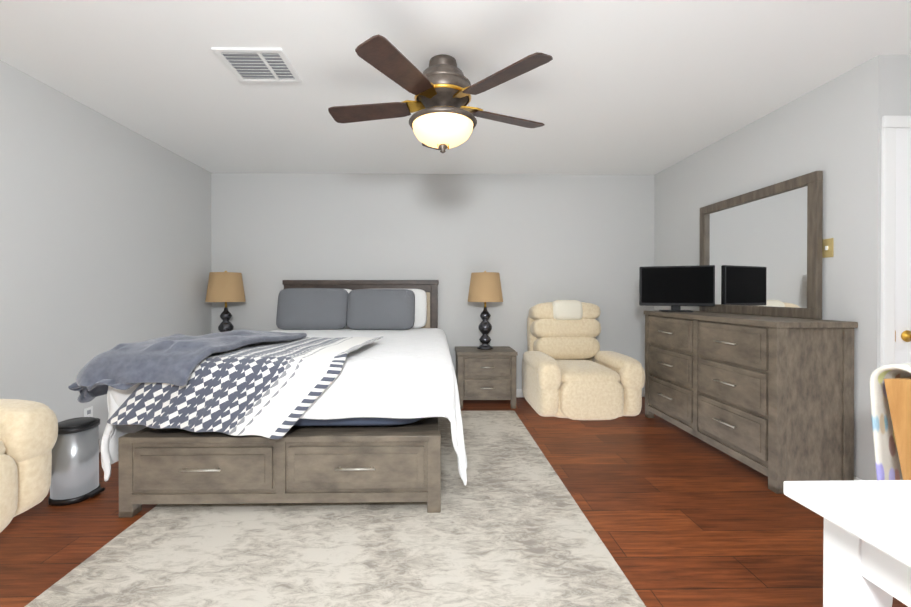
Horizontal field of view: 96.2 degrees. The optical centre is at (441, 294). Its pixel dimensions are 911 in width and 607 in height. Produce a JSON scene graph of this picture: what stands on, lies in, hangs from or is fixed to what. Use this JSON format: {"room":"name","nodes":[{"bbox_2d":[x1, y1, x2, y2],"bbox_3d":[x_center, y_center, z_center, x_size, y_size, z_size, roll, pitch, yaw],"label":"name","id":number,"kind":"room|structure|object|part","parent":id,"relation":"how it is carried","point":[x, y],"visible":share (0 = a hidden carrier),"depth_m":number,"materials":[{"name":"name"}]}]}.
{"room":"bedroom","nodes":[
{"label":"bedroom","id":0,"kind":"room"},
{"bbox_2d":[0,60,211,438],"bbox_3d":[-2.541,-0.090,3.328,0.140,2.440,2.178,0,0,-1],"label":"wall","id":1,"kind":"structure","parent":0,"point":[105,233],"depth_m":2.80,"materials":[{"name":"grey paint"}]},
{"bbox_2d":[84,406,92,416],"bbox_3d":[-2.458,0.842,2.844,0.008,0.115,0.072,0,0,-1],"label":"electrical outlet","id":2,"kind":"object","parent":1,"relation":"attached to","point":[88,411],"visible":0.46,"depth_m":2.84,"materials":[{"name":"white plastic"}]},
{"bbox_2d":[211,173,654,388],"bbox_3d":[0.419,-0.097,4.537,8.300,2.440,0.140,0,0,-1],"label":"wall","id":3,"kind":"structure","parent":0,"point":[532,240],"depth_m":4.46,"materials":[{"name":"grey paint"}]},
{"bbox_2d":[516,389,644,396],"bbox_3d":[-0.074,1.079,4.459,4.830,0.090,0.012,0,0,-1],"label":"baseboard","id":4,"kind":"structure","parent":3,"relation":"attached to","point":[519,392],"depth_m":4.47,"materials":[{"name":"white"}]},
{"bbox_2d":[0,397,907,606],"bbox_3d":[0.473,1.190,1.339,8.300,0.100,6.550,0,0,-1],"label":"floor","id":5,"kind":"structure","parent":0,"point":[675,516],"depth_m":2.04,"materials":[{"name":"brown wood"}]},
{"bbox_2d":[0,399,57,532],"bbox_3d":[-2.439,0.553,1.587,1.024,1.096,1.036,0,0,-1],"label":"recliner","id":6,"kind":"object","parent":5,"relation":"on","point":[28,433],"visible":1,"depth_m":1.93,"materials":[{"name":"beige fabric"}]},
{"bbox_2d":[48,417,104,505],"bbox_3d":[-2.049,0.924,2.301,0.230,0.422,0.210,0,0,-1],"label":"trash can","id":7,"kind":"object","parent":5,"relation":"on","point":[75,467],"visible":0.9,"depth_m":2.23,"materials":[{"name":"silver metal"}]},
{"bbox_2d":[68,280,466,517],"bbox_3d":[-0.904,0.490,3.190,2.049,1.280,2.480,0,0,-1],"label":"bed","id":8,"kind":"object","parent":5,"relation":"on","point":[336,391],"visible":1,"depth_m":2.09,"materials":[{"name":"white fabric"}]},
{"bbox_2d":[68,329,306,402],"bbox_3d":[-1.442,0.402,2.454,0.952,0.349,1.050,0,0,-1],"label":"throw","id":9,"kind":"object","parent":8,"relation":"on","point":[219,367],"depth_m":2.05,"materials":[{"name":"grey fabric"}]},
{"bbox_2d":[107,336,382,438],"bbox_3d":[-1.055,0.507,2.570,1.264,0.419,1.118,0,0,-1],"label":"throw","id":10,"kind":"object","parent":8,"relation":"on","point":[283,387],"depth_m":2.05,"materials":[{"name":"fabric"}]},
{"bbox_2d":[101,328,466,484],"bbox_3d":[-0.833,0.677,3.209,1.923,0.654,2.278,0,0,-1],"label":"comforter","id":11,"kind":"object","parent":8,"relation":"on","point":[384,403],"depth_m":2.09,"materials":[{"name":"white fabric"}]},
{"bbox_3d":[-0.845,0.570,3.252,1.530,0.320,2.175,0,0,-1],"label":"mattress","id":12,"kind":"part","parent":8,"relation":"part of","materials":[{"name":"blue"}]},
{"bbox_2d":[25,410,645,606],"bbox_3d":[-0.399,1.129,2.334,2.250,0.012,3.170,0,0,-1],"label":"rug","id":13,"kind":"object","parent":5,"relation":"on","point":[509,525],"visible":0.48,"depth_m":1.79,"materials":[{"name":"grey carpet"}]},
{"bbox_2d":[455,346,517,408],"bbox_3d":[0.445,0.845,4.224,0.600,0.560,0.466,0,0,-1],"label":"nightstand","id":14,"kind":"object","parent":5,"relation":"on","point":[485,374],"visible":0.88,"depth_m":4.02,"materials":[{"name":"grey wood"}]},
{"bbox_2d":[468,271,502,349],"bbox_3d":[0.454,0.156,4.259,0.370,0.815,0.370,0,0,-1],"label":"lamp","id":15,"kind":"object","parent":14,"relation":"on","point":[485,287],"visible":1,"depth_m":4.14,"materials":[{"name":"black metal"},{"name":"beige fabric"}]},
{"bbox_2d":[522,300,644,419],"bbox_3d":[1.279,0.573,3.957,0.932,1.036,1.024,0,0,-1],"label":"recliner","id":16,"kind":"object","parent":5,"relation":"on","point":[571,370],"visible":1,"depth_m":3.60,"materials":[{"name":"beige fabric"}]},
{"bbox_2d":[644,311,857,493],"bbox_3d":[2.106,0.641,3.058,0.496,0.980,1.480,0,0,-1],"label":"dresser","id":17,"kind":"object","parent":5,"relation":"on","point":[771,398],"visible":0.98,"depth_m":2.44,"materials":[{"name":"grey wood"}]},
{"bbox_2d":[639,265,714,311],"bbox_3d":[2.026,-0.050,3.534,0.570,0.395,0.150,0,0,21],"label":"tv","id":18,"kind":"object","parent":17,"relation":"on","point":[675,288],"visible":1,"depth_m":3.51,"materials":[{"name":"black plastic"}]},
{"bbox_2d":[699,171,822,318],"bbox_3d":[2.329,-0.311,3.087,0.040,0.920,1.120,0,0,-1],"label":"mirror","id":19,"kind":"object","parent":17,"relation":"on","point":[761,249],"visible":0.88,"depth_m":2.91,"materials":[{"name":"grey wood"}]},
{"bbox_2d":[783,480,910,606],"bbox_3d":[1.363,0.771,0.101,1.260,0.750,1.550,0,0,-1],"label":"table","id":20,"kind":"object","parent":5,"relation":"on","point":[867,544],"visible":1,"depth_m":0.76,"materials":[{"name":"white paint"}]},
{"bbox_2d":[869,363,910,479],"bbox_3d":[1.807,0.689,1.251,0.493,0.902,0.546,0,0,-13],"label":"chair","id":21,"kind":"object","parent":5,"relation":"on","point":[890,392],"visible":0.65,"depth_m":1.44,"materials":[{"name":"brown wood"}]},
{"bbox_3d":[-2.125,0.845,4.181,0.600,0.560,0.466,0,0,-1],"label":"nightstand","id":22,"kind":"object","parent":5,"relation":"on","visible":0},
{"bbox_2d":[205,271,245,331],"bbox_3d":[-2.226,0.156,4.214,0.370,0.815,0.370,0,0,-1],"label":"lamp","id":23,"kind":"object","parent":22,"relation":"on","point":[225,286],"visible":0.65,"depth_m":4.09,"materials":[{"name":"beige fabric"}]},
{"bbox_2d":[0,0,910,174],"bbox_3d":[0.473,-1.350,1.326,8.300,0.100,6.550,0,0,-1],"label":"ceiling","id":24,"kind":"structure","parent":0,"point":[633,87],"depth_m":2.37,"materials":[{"name":"white paint"}]},
{"bbox_2d":[211,47,301,82],"bbox_3d":[-1.034,-1.299,2.326,0.370,0.012,0.340,0,0,-1],"label":"ceiling vent","id":25,"kind":"object","parent":24,"relation":"in","point":[265,65],"visible":0.98,"depth_m":2.31,"materials":[{"name":"white metal"}]},
{"bbox_2d":[328,34,552,152],"bbox_3d":[-0.011,-1.049,2.327,1.294,0.512,1.276,0,0,-1],"label":"ceiling fan","id":26,"kind":"object","parent":24,"relation":"hanging from","point":[442,89],"visible":1,"depth_m":2.17,"materials":[{"name":"brown wood"}]},
{"bbox_2d":[654,55,910,479],"bbox_3d":[3.474,-0.091,3.382,2.230,2.440,2.270,0,0,-1],"label":"wall","id":27,"kind":"structure","parent":0,"point":[832,130],"depth_m":2.46,"materials":[{"name":"grey paint"}]},
{"bbox_2d":[822,238,833,257],"bbox_3d":[2.364,-0.286,2.508,0.016,0.115,0.070,0,0,-1],"label":"light switch","id":28,"kind":"object","parent":27,"relation":"attached to","point":[827,247],"visible":0.96,"depth_m":2.50,"materials":[{"name":"gold metal"}]},
{"bbox_2d":[880,115,910,366],"bbox_3d":[2.869,0.083,2.197,0.950,2.105,0.082,0,0,-1],"label":"door","id":29,"kind":"structure","parent":27,"relation":"attached to","point":[895,332],"depth_m":2.22,"materials":[{"name":"white paint"}]}
]}

